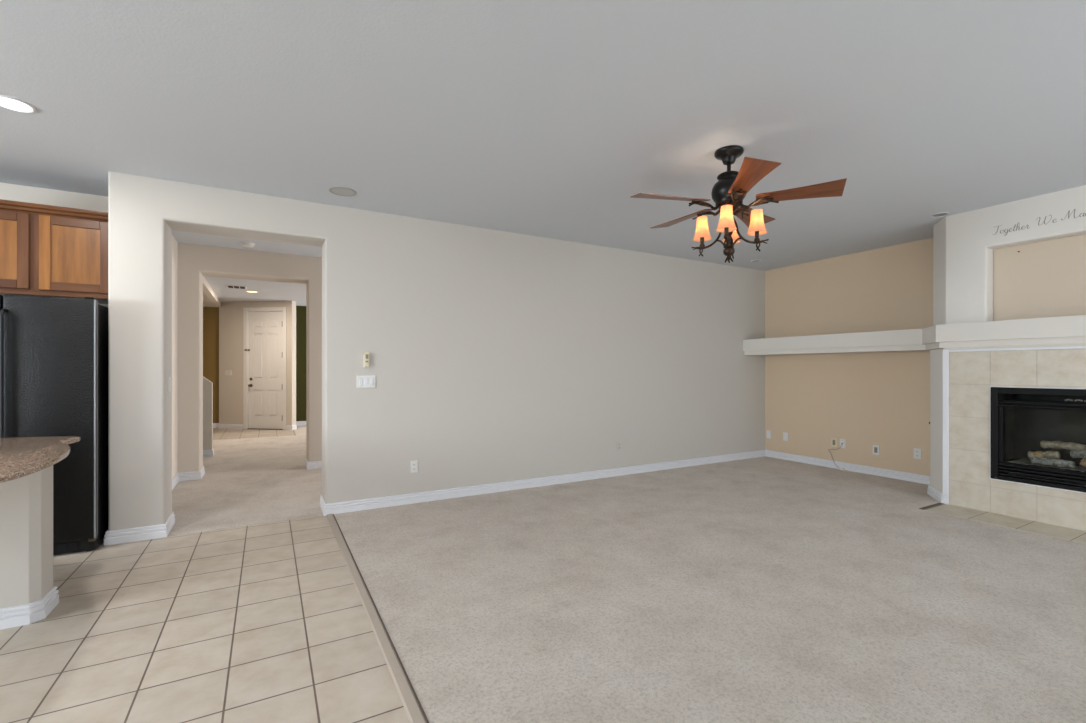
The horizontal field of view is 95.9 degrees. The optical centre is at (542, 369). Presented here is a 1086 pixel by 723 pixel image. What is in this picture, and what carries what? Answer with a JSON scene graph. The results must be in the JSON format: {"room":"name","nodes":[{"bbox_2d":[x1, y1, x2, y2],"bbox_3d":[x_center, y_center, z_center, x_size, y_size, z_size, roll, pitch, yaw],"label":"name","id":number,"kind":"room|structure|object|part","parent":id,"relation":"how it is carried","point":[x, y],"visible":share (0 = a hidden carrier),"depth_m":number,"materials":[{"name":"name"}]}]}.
{"room":"living room","nodes":[
{"label":"living room","id":0,"kind":"room"},
{"bbox_2d":[0,465,52,608],"bbox_3d":[-3.233,0.871,2.256,1.380,0.838,0.205,0,0,-29],"label":"wall","id":1,"kind":"structure","parent":0,"point":[26,502],"depth_m":2.48,"materials":[{"name":"grey paint"}]},
{"bbox_2d":[0,586,58,629],"bbox_3d":[-3.226,1.240,2.260,1.397,0.099,0.239,0,0,-29],"label":"baseboard","id":2,"kind":"structure","parent":1,"relation":"attached to","point":[26,614],"depth_m":2.48,"materials":[{"name":"white paint"}]},
{"bbox_2d":[0,436,80,482],"bbox_3d":[-3.089,0.436,2.151,1.528,0.032,1.740,0,0,-29],"label":"countertop","id":3,"kind":"structure","parent":1,"relation":"on","point":[20,457],"depth_m":2.44,"materials":[{"name":"brown stone"}]},
{"bbox_2d":[0,183,177,478],"bbox_3d":[-5.658,-0.086,3.728,4.400,2.752,1.911,0,0,-29],"label":"wall","id":4,"kind":"structure","parent":0,"point":[13,192],"depth_m":4.12,"materials":[{"name":"beige paint"}]},
{"bbox_2d":[0,199,107,303],"bbox_3d":[-3.937,-0.856,3.648,1.220,0.648,0.609,0,0,-29],"label":"upper cabinet","id":5,"kind":"object","parent":4,"relation":"attached to","point":[46,250],"visible":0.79,"depth_m":3.55,"materials":[{"name":"brown wood"}]},
{"bbox_3d":[-3.861,-0.841,3.382,0.336,0.422,0.008,0,0,-29],"label":"door","id":6,"kind":"part","parent":5,"relation":"part of","materials":[{"name":"brown wood"}]},
{"bbox_3d":[-3.860,-0.603,3.380,0.328,0.062,0.020,0,0,-29],"label":"door rail","id":7,"kind":"part","parent":5,"relation":"part of","materials":[{"name":"brown wood"}]},
{"bbox_3d":[-3.860,-1.079,3.380,0.328,0.062,0.020,0,0,-29],"label":"door rail","id":8,"kind":"part","parent":5,"relation":"part of","materials":[{"name":"brown wood"}]},
{"bbox_3d":[-3.815,-0.542,3.431,1.220,0.020,0.036,0,0,-29],"label":"light rail","id":9,"kind":"part","parent":5,"relation":"part of","materials":[{"name":"brown wood"}]},
{"bbox_3d":[-3.814,-0.567,3.429,1.220,0.030,0.018,0,0,-29],"label":"rail","id":10,"kind":"part","parent":5,"relation":"part of","materials":[{"name":"brown wood"}]},
{"bbox_3d":[-3.803,-1.145,3.410,1.220,0.070,0.064,0,0,-29],"label":"crown molding","id":11,"kind":"part","parent":5,"relation":"part of","materials":[{"name":"brown wood"}]},
{"bbox_3d":[-3.448,-0.841,3.615,0.279,0.422,0.008,0,0,-29],"label":"door","id":12,"kind":"part","parent":5,"relation":"part of","materials":[{"name":"brown wood"}]},
{"bbox_3d":[-3.447,-0.603,3.613,0.271,0.062,0.020,0,0,-29],"label":"door rail","id":13,"kind":"part","parent":5,"relation":"part of","materials":[{"name":"brown wood"}]},
{"bbox_3d":[-3.447,-1.079,3.613,0.271,0.062,0.020,0,0,-29],"label":"door rail","id":14,"kind":"part","parent":5,"relation":"part of","materials":[{"name":"brown wood"}]},
{"bbox_2d":[104,466,204,544],"bbox_3d":[-3.700,1.240,4.821,0.370,0.099,2.628,0,0,-29],"label":"baseboard","id":15,"kind":"structure","parent":4,"relation":"attached to","point":[162,530],"depth_m":3.72,"materials":[{"name":"white paint"}]},
{"bbox_2d":[203,376,212,449],"bbox_3d":[-5.502,0.190,7.001,1.285,2.200,0.120,0,0,-29],"label":"wall","id":16,"kind":"structure","parent":0,"point":[207,385],"depth_m":7.24,"materials":[{"name":"beige paint"}]},
{"bbox_2d":[203,449,213,456],"bbox_3d":[-5.490,1.240,6.998,1.302,0.099,0.137,0,0,-29],"label":"baseboard","id":17,"kind":"structure","parent":16,"relation":"attached to","point":[206,453],"depth_m":7.23,"materials":[{"name":"white paint"}]},
{"bbox_2d":[203,292,214,306],"bbox_3d":[-6.806,-1.417,7.833,2.230,0.085,5.670,0,0,-29],"label":"ceiling","id":18,"kind":"structure","parent":0,"point":[206,301],"depth_m":10.06,"materials":[{"name":"beige paint"}]},
{"bbox_2d":[203,307,218,422],"bbox_3d":[-8.198,-0.086,10.360,2.283,2.752,0.100,0,0,-29],"label":"wall","id":19,"kind":"structure","parent":0,"point":[210,314],"depth_m":10.81,"materials":[{"name":"brown paint"}]},
{"bbox_2d":[203,276,220,306],"bbox_3d":[-5.717,-1.406,8.274,0.100,0.112,5.370,0,0,-29],"label":"wall","id":20,"kind":"structure","parent":0,"point":[207,289],"depth_m":8.93,"materials":[{"name":"beige paint"}]},
{"bbox_2d":[178,243,321,472],"bbox_3d":[-2.501,-0.086,6.803,4.280,2.752,0.350,0,0,-29],"label":"wall","id":21,"kind":"structure","parent":0,"point":[195,261],"depth_m":5.86,"materials":[{"name":"beige paint"}]},
{"bbox_2d":[305,458,321,469],"bbox_3d":[-1.877,1.240,7.145,2.858,0.099,0.367,0,0,-29],"label":"baseboard","id":22,"kind":"structure","parent":21,"relation":"attached to","point":[314,464],"depth_m":6.33,"materials":[{"name":"white paint"}]},
{"bbox_2d":[219,301,295,424],"bbox_3d":[-6.194,-0.086,10.613,1.745,2.752,0.140,0,0,9],"label":"wall","id":23,"kind":"structure","parent":0,"point":[230,313],"depth_m":10.61,"materials":[{"name":"beige paint"}]},
{"bbox_2d":[225,370,231,375],"bbox_3d":[-6.838,0.079,10.636,0.165,0.115,0.012,0,0,8],"label":"light switch","id":24,"kind":"object","parent":23,"relation":"attached to","point":[227,372],"visible":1,"depth_m":10.63,"materials":[{"name":"white paint"}]},
{"bbox_2d":[218,424,242,428],"bbox_3d":[-6.771,1.240,10.622,0.600,0.099,0.017,0,0,9],"label":"baseboard","id":25,"kind":"structure","parent":23,"relation":"attached to","point":[220,426],"depth_m":10.62,"materials":[{"name":"white paint"}]},
{"bbox_2d":[243,307,285,429],"bbox_3d":[-5.960,-0.020,10.546,1.017,2.620,0.201,0,0,9],"label":"door","id":26,"kind":"structure","parent":23,"relation":"in","point":[264,328],"depth_m":10.53,"materials":[{"name":"white paint"}]},
{"bbox_2d":[286,425,296,429],"bbox_3d":[-5.383,1.240,10.480,0.137,0.099,0.157,0,0,9],"label":"baseboard","id":27,"kind":"structure","parent":23,"relation":"attached to","point":[288,427],"depth_m":10.41,"materials":[{"name":"white paint"}]},
{"bbox_2d":[296,306,305,420],"bbox_3d":[-4.171,-0.086,12.112,3.780,2.752,0.100,0,0,-29],"label":"wall","id":28,"kind":"structure","parent":0,"point":[300,310],"depth_m":11.27,"materials":[{"name":"green paint"}]},
{"bbox_2d":[296,421,305,425],"bbox_3d":[-4.125,1.240,12.071,3.740,0.099,0.017,0,0,-29],"label":"baseboard","id":29,"kind":"structure","parent":28,"relation":"attached to","point":[297,422],"depth_m":11.25,"materials":[{"name":"white paint"}]},
{"bbox_2d":[108,171,764,530],"bbox_3d":[0.003,-0.086,5.619,7.572,2.752,0.350,0,0,-29],"label":"wall","id":30,"kind":"structure","parent":0,"point":[496,356],"depth_m":4.93,"materials":[{"name":"grey paint"}]},
{"bbox_2d":[168,377,170,391],"bbox_3d":[-3.001,0.120,3.933,0.011,0.118,0.075,0,0,-29],"label":"light switch","id":31,"kind":"object","parent":30,"relation":"attached to","point":[169,380],"visible":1,"depth_m":3.92,"materials":[{"name":"white plastic"}]},
{"bbox_2d":[357,375,374,387],"bbox_3d":[-1.624,0.112,4.495,0.165,0.115,0.011,0,0,-29],"label":"light switch","id":32,"kind":"object","parent":30,"relation":"attached to","point":[363,381],"visible":1,"depth_m":4.49,"materials":[{"name":"white plastic"}]},
{"bbox_2d":[363,352,369,367],"bbox_3d":[-1.617,-0.087,4.490,0.056,0.142,0.028,0,0,-29],"label":"remote holder","id":33,"kind":"object","parent":30,"relation":"attached to","point":[366,357],"visible":1,"depth_m":4.48,"materials":[{"name":"white plastic"}]},
{"bbox_2d":[410,460,417,472],"bbox_3d":[-1.240,0.936,4.712,0.070,0.115,0.010,0,0,-29],"label":"wall outlet","id":34,"kind":"object","parent":30,"relation":"attached to","point":[413,464],"visible":1,"depth_m":4.71,"materials":[{"name":"white plastic"}]},
{"bbox_2d":[617,441,621,450],"bbox_3d":[0.924,0.929,5.931,0.070,0.115,0.010,0,0,-29],"label":"wall outlet","id":35,"kind":"object","parent":30,"relation":"attached to","point":[619,443],"visible":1,"depth_m":5.93,"materials":[{"name":"white plastic"}]},
{"bbox_2d":[320,450,929,515],"bbox_3d":[1.156,1.240,4.955,6.158,0.099,2.286,0,0,-26],"label":"baseboard","id":36,"kind":"structure","parent":30,"relation":"attached to","point":[380,502],"depth_m":5.57,"materials":[{"name":"white paint"}]},
{"bbox_2d":[0,0,1085,305],"bbox_3d":[-1.991,-1.512,4.961,11.800,0.100,16.000,0,0,-29],"label":"ceiling","id":37,"kind":"structure","parent":0,"point":[540,118],"depth_m":2.70,"materials":[{"name":"white paint"}]},
{"bbox_2d":[0,95,36,112],"bbox_3d":[-2.920,-1.458,2.694,0.188,0.008,0.188,0,0,-29],"label":"recessed light","id":38,"kind":"object","parent":37,"relation":"in","point":[14,104],"visible":1,"depth_m":2.71,"materials":[{"name":"white paint"}]},
{"bbox_2d":[226,285,246,288],"bbox_3d":[-5.416,-1.456,8.656,0.300,0.012,0.320,0,0,-29],"label":"ceiling vent","id":39,"kind":"object","parent":37,"relation":"in","point":[228,286],"visible":1,"depth_m":8.59,"materials":[{"name":"metal"}]},
{"bbox_2d":[241,242,254,247],"bbox_3d":[-3.420,-1.440,5.672,0.144,0.043,0.144,0,0,-29],"label":"smoke detector","id":40,"kind":"object","parent":37,"relation":"attached to","point":[244,244],"visible":1,"depth_m":5.63,"materials":[{"name":"white plastic"}]},
{"bbox_2d":[329,187,356,195],"bbox_3d":[-1.645,-1.458,4.020,0.212,0.008,0.212,0,0,-29],"label":"ceiling speaker","id":41,"kind":"object","parent":37,"relation":"attached to","point":[341,191],"visible":1,"depth_m":4.01,"materials":[{"name":"grey"}]},
{"bbox_2d":[630,145,846,262],"bbox_3d":[1.228,-1.089,3.309,1.322,0.744,1.261,0,0,-29],"label":"ceiling fan","id":42,"kind":"object","parent":37,"relation":"hanging from","point":[728,194],"visible":1,"depth_m":3.19,"materials":[{"name":"black metal"}]},
{"bbox_3d":[0.840,-1.118,3.193,0.499,0.007,0.194,0,12,-12],"label":"blade","id":43,"kind":"part","parent":42,"relation":"part of","materials":[{"name":"brown wood"}]},
{"bbox_3d":[1.038,-1.118,3.639,0.194,0.007,0.499,-14,7,-29],"label":"blade","id":44,"kind":"part","parent":42,"relation":"part of","materials":[{"name":"brown wood"}]},
{"bbox_2d":[700,237,704,247],"bbox_3d":[1.091,-0.872,3.354,0.036,0.087,0.036,0,0,-29],"label":"socket","id":45,"kind":"object","parent":42,"relation":"attached to","point":[702,245],"depth_m":3.34,"materials":[{"name":"metal"}]},
{"bbox_3d":[1.091,-0.966,3.354,0.124,0.151,0.124,0,0,-29],"label":"lamp shade","id":46,"kind":"part","parent":42,"relation":"part of","materials":[{"name":"orange glass"}]},
{"bbox_3d":[1.131,-0.898,3.338,0.227,0.251,0.038,0,0,21],"label":"light arm","id":47,"kind":"part","parent":42,"relation":"part of","materials":[{"name":"metal"}]},
{"bbox_3d":[1.187,-0.898,3.164,0.038,0.251,0.227,0,0,21],"label":"light arm","id":48,"kind":"part","parent":42,"relation":"part of","materials":[{"name":"metal"}]},
{"bbox_2d":[724,227,728,238],"bbox_3d":[1.171,-0.872,3.124,0.036,0.087,0.036,0,0,-29],"label":"socket","id":49,"kind":"object","parent":42,"relation":"attached to","point":[726,230],"depth_m":3.11,"materials":[{"name":"metal"}]},
{"bbox_3d":[1.171,-0.966,3.124,0.124,0.151,0.124,0,0,-29],"label":"lamp shade","id":50,"kind":"part","parent":42,"relation":"part of","materials":[{"name":"orange glass"}]},
{"bbox_3d":[1.320,-0.966,3.435,0.124,0.151,0.124,0,0,-29],"label":"lamp shade","id":51,"kind":"part","parent":42,"relation":"part of","materials":[{"name":"orange glass"}]},
{"bbox_3d":[1.361,-0.898,3.221,0.227,0.251,0.038,0,0,21],"label":"light arm","id":52,"kind":"part","parent":42,"relation":"part of","materials":[{"name":"metal"}]},
{"bbox_3d":[1.202,-1.118,2.867,0.194,0.007,0.499,12,1,6],"label":"blade","id":53,"kind":"part","parent":42,"relation":"part of","materials":[{"name":"brown wood"}]},
{"bbox_3d":[1.523,-1.118,3.588,0.194,0.007,0.499,-16,-11,41],"label":"blade","id":54,"kind":"part","parent":42,"relation":"part of","materials":[{"name":"brown wood"}]},
{"bbox_2d":[754,231,759,241],"bbox_3d":[1.401,-0.872,3.205,0.036,0.087,0.036,0,0,-29],"label":"socket","id":55,"kind":"object","parent":42,"relation":"attached to","point":[756,239],"depth_m":3.19,"materials":[{"name":"metal"}]},
{"bbox_3d":[1.401,-0.966,3.205,0.124,0.151,0.124,0,0,-29],"label":"lamp shade","id":56,"kind":"part","parent":42,"relation":"part of","materials":[{"name":"orange glass"}]},
{"bbox_3d":[1.624,-1.118,3.111,0.499,0.007,0.194,0,-12,24],"label":"blade","id":57,"kind":"part","parent":42,"relation":"part of","materials":[{"name":"brown wood"}]},
{"bbox_2d":[931,212,949,216],"bbox_3d":[3.746,-1.458,4.618,0.140,0.008,0.140,0,0,-29],"label":"ceiling speaker","id":58,"kind":"object","parent":37,"relation":"attached to","point":[940,214],"visible":1,"depth_m":4.61,"materials":[{"name":"white paint"}]},
{"bbox_2d":[933,213,947,216],"bbox_3d":[3.746,-1.459,4.618,0.113,0.003,0.113,0,0,-29],"label":"grille","id":59,"kind":"object","parent":58,"relation":"attached to","point":[936,214],"depth_m":4.61,"materials":[{"name":"grey metal"}]},
{"bbox_2d":[0,425,1085,722],"bbox_3d":[-2.013,1.348,4.949,11.750,0.124,15.800,0,0,-29],"label":"floor","id":60,"kind":"structure","parent":0,"point":[764,589],"depth_m":2.63,"materials":[{"name":"beige carpet"}]},
{"bbox_2d":[0,294,107,554],"bbox_3d":[-3.742,0.390,3.563,0.918,1.800,0.879,0,0,-29],"label":"refrigerator","id":61,"kind":"object","parent":60,"relation":"on","point":[54,350],"visible":0.67,"depth_m":3.37,"materials":[{"name":"black metal"}]},
{"bbox_3d":[-3.775,0.347,3.140,0.444,1.685,0.078,0,0,-29],"label":"door","id":62,"kind":"part","parent":61,"relation":"part of","materials":[{"name":"black metal"}]},
{"bbox_3d":[-3.537,0.146,3.206,0.020,1.092,0.056,0,0,-29],"label":"door handle","id":63,"kind":"part","parent":61,"relation":"part of","materials":[{"name":"black"}]},
{"bbox_3d":[-3.157,0.347,3.450,0.010,1.675,0.014,0,0,-29],"label":"door edge trim","id":64,"kind":"part","parent":61,"relation":"part of","materials":[{"name":"grey metal"}]},
{"bbox_2d":[326,514,428,722],"bbox_3d":[-0.095,1.295,1.154,0.058,0.030,7.304,0,0,-29],"label":"transition strip","id":65,"kind":"object","parent":60,"relation":"on","point":[415,713],"visible":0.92,"depth_m":2.32,"materials":[{"name":"beige"}]},
{"bbox_2d":[919,503,943,509],"bbox_3d":[3.652,1.296,4.596,0.405,0.028,0.040,0,0,-29],"label":"floor vent","id":66,"kind":"object","parent":60,"relation":"on","point":[936,504],"visible":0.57,"depth_m":4.58,"materials":[{"name":"brown"}]},
{"bbox_2d":[925,504,1085,543],"bbox_3d":[4.091,1.296,3.842,0.410,0.027,1.700,0,0,-29],"label":"hearth","id":67,"kind":"object","parent":60,"relation":"on","point":[1055,531],"visible":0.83,"depth_m":4.10,"materials":[{"name":"tile"}]},
{"bbox_2d":[765,238,1083,475],"bbox_3d":[4.453,-0.086,5.331,0.100,2.752,4.519,0,0,-29],"label":"wall","id":68,"kind":"structure","parent":0,"point":[866,400],"depth_m":6.19,"materials":[{"name":"beige paint"}]},
{"bbox_2d":[766,430,770,438],"bbox_3d":[3.327,0.959,7.217,0.011,0.118,0.075,0,0,-29],"label":"wall outlet","id":69,"kind":"object","parent":68,"relation":"attached to","point":[768,432],"visible":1,"depth_m":7.21,"materials":[{"name":"white plastic"}]},
{"bbox_2d":[783,432,787,440],"bbox_3d":[3.459,0.959,6.981,0.011,0.118,0.075,0,0,-29],"label":"wall outlet","id":70,"kind":"object","parent":68,"relation":"attached to","point":[785,435],"visible":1,"depth_m":6.98,"materials":[{"name":"white plastic"}]},
{"bbox_2d":[831,438,836,446],"bbox_3d":[3.796,0.953,6.385,0.008,0.118,0.075,0,0,-29],"label":"wall plate","id":71,"kind":"object","parent":68,"relation":"attached to","point":[833,440],"visible":1,"depth_m":6.38,"materials":[{"name":"beige plastic"}]},
{"bbox_2d":[840,439,845,447],"bbox_3d":[3.847,0.952,6.288,0.016,0.118,0.075,0,0,-29],"label":"wall plate","id":72,"kind":"object","parent":68,"relation":"attached to","point":[842,441],"visible":1,"depth_m":6.28,"materials":[{"name":"white plastic"}]},
{"bbox_2d":[829,445,844,469],"bbox_3d":[3.788,1.120,6.329,0.051,0.332,0.220,0,0,-29],"label":"cable","id":73,"kind":"object","parent":72,"relation":"hanging from","point":[841,445],"visible":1,"depth_m":6.32,"materials":[{"name":"grey plastic"}]},
{"bbox_2d":[873,445,878,454],"bbox_3d":[4.044,0.979,5.945,0.008,0.118,0.075,0,0,-29],"label":"wall plate","id":74,"kind":"object","parent":68,"relation":"attached to","point":[875,447],"visible":1,"depth_m":5.94,"materials":[{"name":"white plastic"}]},
{"bbox_2d":[914,448,920,458],"bbox_3d":[4.257,0.957,5.566,0.010,0.118,0.075,0,0,-29],"label":"wall outlet","id":75,"kind":"object","parent":68,"relation":"attached to","point":[917,452],"visible":1,"depth_m":5.56,"materials":[{"name":"white plastic"}]},
{"bbox_2d":[930,349,942,492],"bbox_3d":[4.145,0.545,4.970,0.790,1.490,0.268,0,0,-29],"label":"wall","id":76,"kind":"structure","parent":0,"point":[936,355],"depth_m":4.86,"materials":[{"name":"white paint"}]},
{"bbox_2d":[927,485,948,503],"bbox_3d":[3.896,1.240,4.854,0.050,0.099,0.408,0,0,17],"label":"baseboard","id":77,"kind":"structure","parent":76,"relation":"attached to","point":[934,493],"depth_m":4.79,"materials":[{"name":"white paint"}]},
{"bbox_2d":[933,213,963,325],"bbox_3d":[4.180,-0.931,4.908,0.790,1.062,0.350,0,0,-29],"label":"wall","id":78,"kind":"structure","parent":0,"point":[948,233],"depth_m":4.67,"materials":[{"name":"white paint"}]},
{"bbox_2d":[964,185,1085,486],"bbox_3d":[4.502,-0.086,4.041,0.500,2.752,1.702,0,0,-29],"label":"wall","id":79,"kind":"structure","parent":0,"point":[980,228],"depth_m":4.32,"materials":[{"name":"white paint"}]},
{"bbox_2d":[743,315,1085,355],"bbox_3d":[3.973,-0.306,5.192,0.869,0.237,4.287,0,0,-29],"label":"mantel shelf","id":80,"kind":"object","parent":79,"relation":"attached to","point":[1065,330],"visible":0.98,"depth_m":4.64,"materials":[{"name":"white paint"}]},
{"bbox_2d":[943,346,1085,493],"bbox_3d":[4.269,0.502,3.938,0.013,1.380,1.752,0,0,-29],"label":"trim","id":81,"kind":"structure","parent":79,"relation":"attached to","point":[945,352],"depth_m":4.66,"materials":[{"name":"white paint"}]},
{"bbox_2d":[949,349,1085,530],"bbox_3d":[4.282,0.561,3.935,0.012,1.453,1.674,0,0,-29],"label":"tile surround","id":82,"kind":"object","parent":79,"relation":"attached to","point":[972,374],"visible":1,"depth_m":4.38,"materials":[{"name":"beige tile"}]},
{"bbox_2d":[990,386,1085,492],"bbox_3d":[4.465,0.569,4.042,0.464,0.831,1.060,0,0,-29],"label":"gas fireplace","id":83,"kind":"object","parent":79,"relation":"in","point":[1021,418],"visible":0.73,"depth_m":4.33,"materials":[{"name":"black metal"}]},
{"bbox_2d":[1027,451,1060,458],"bbox_3d":[4.332,0.747,4.238,0.086,0.098,0.201,0,0,-29],"label":"log","id":84,"kind":"object","parent":83,"relation":"on","point":[1048,454],"visible":0.88,"depth_m":4.21,"materials":[{"name":"brown wood"}]},
{"bbox_2d":[1030,456,1075,467],"bbox_3d":[4.299,0.782,4.132,0.068,0.066,0.266,0,0,-29],"label":"log","id":85,"kind":"object","parent":83,"relation":"on","point":[1045,461],"visible":1,"depth_m":4.11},
{"bbox_2d":[1080,455,1085,466],"bbox_3d":[4.399,0.737,3.958,0.102,0.114,0.063,0,0,5],"label":"log","id":86,"kind":"object","parent":83,"relation":"on","point":[1083,461],"visible":1,"depth_m":3.96,"materials":[{"name":"brown wood"}]},
{"bbox_2d":[1070,449,1085,457],"bbox_3d":[4.489,0.703,3.986,0.074,0.078,0.265,0,0,-29],"label":"log","id":87,"kind":"object","parent":86,"relation":"on","point":[1073,453],"visible":0.95,"depth_m":4.05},
{"bbox_2d":[1040,440,1085,450],"bbox_3d":[4.458,0.655,4.176,0.077,0.079,0.310,0,0,-26],"label":"log","id":88,"kind":"object","parent":87,"relation":"on","point":[1044,444],"visible":0.92,"depth_m":4.17,"materials":[{"name":"brown wood"}]},
{"bbox_2d":[993,234,1085,320],"bbox_3d":[4.467,-0.931,3.957,0.045,1.062,1.590,0,0,-29],"label":"wall niche","id":89,"kind":"object","parent":79,"relation":"in","point":[1045,279],"depth_m":4.22,"materials":[{"name":"beige paint"}]},
{"bbox_2d":[994,209,1085,235],"bbox_3d":[4.178,-1.232,4.106,0.001,0.115,0.634,0,0,-29],"label":"wall decal","id":90,"kind":"object","parent":79,"relation":"attached to","point":[1074,209],"depth_m":4.12,"materials":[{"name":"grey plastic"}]}
]}

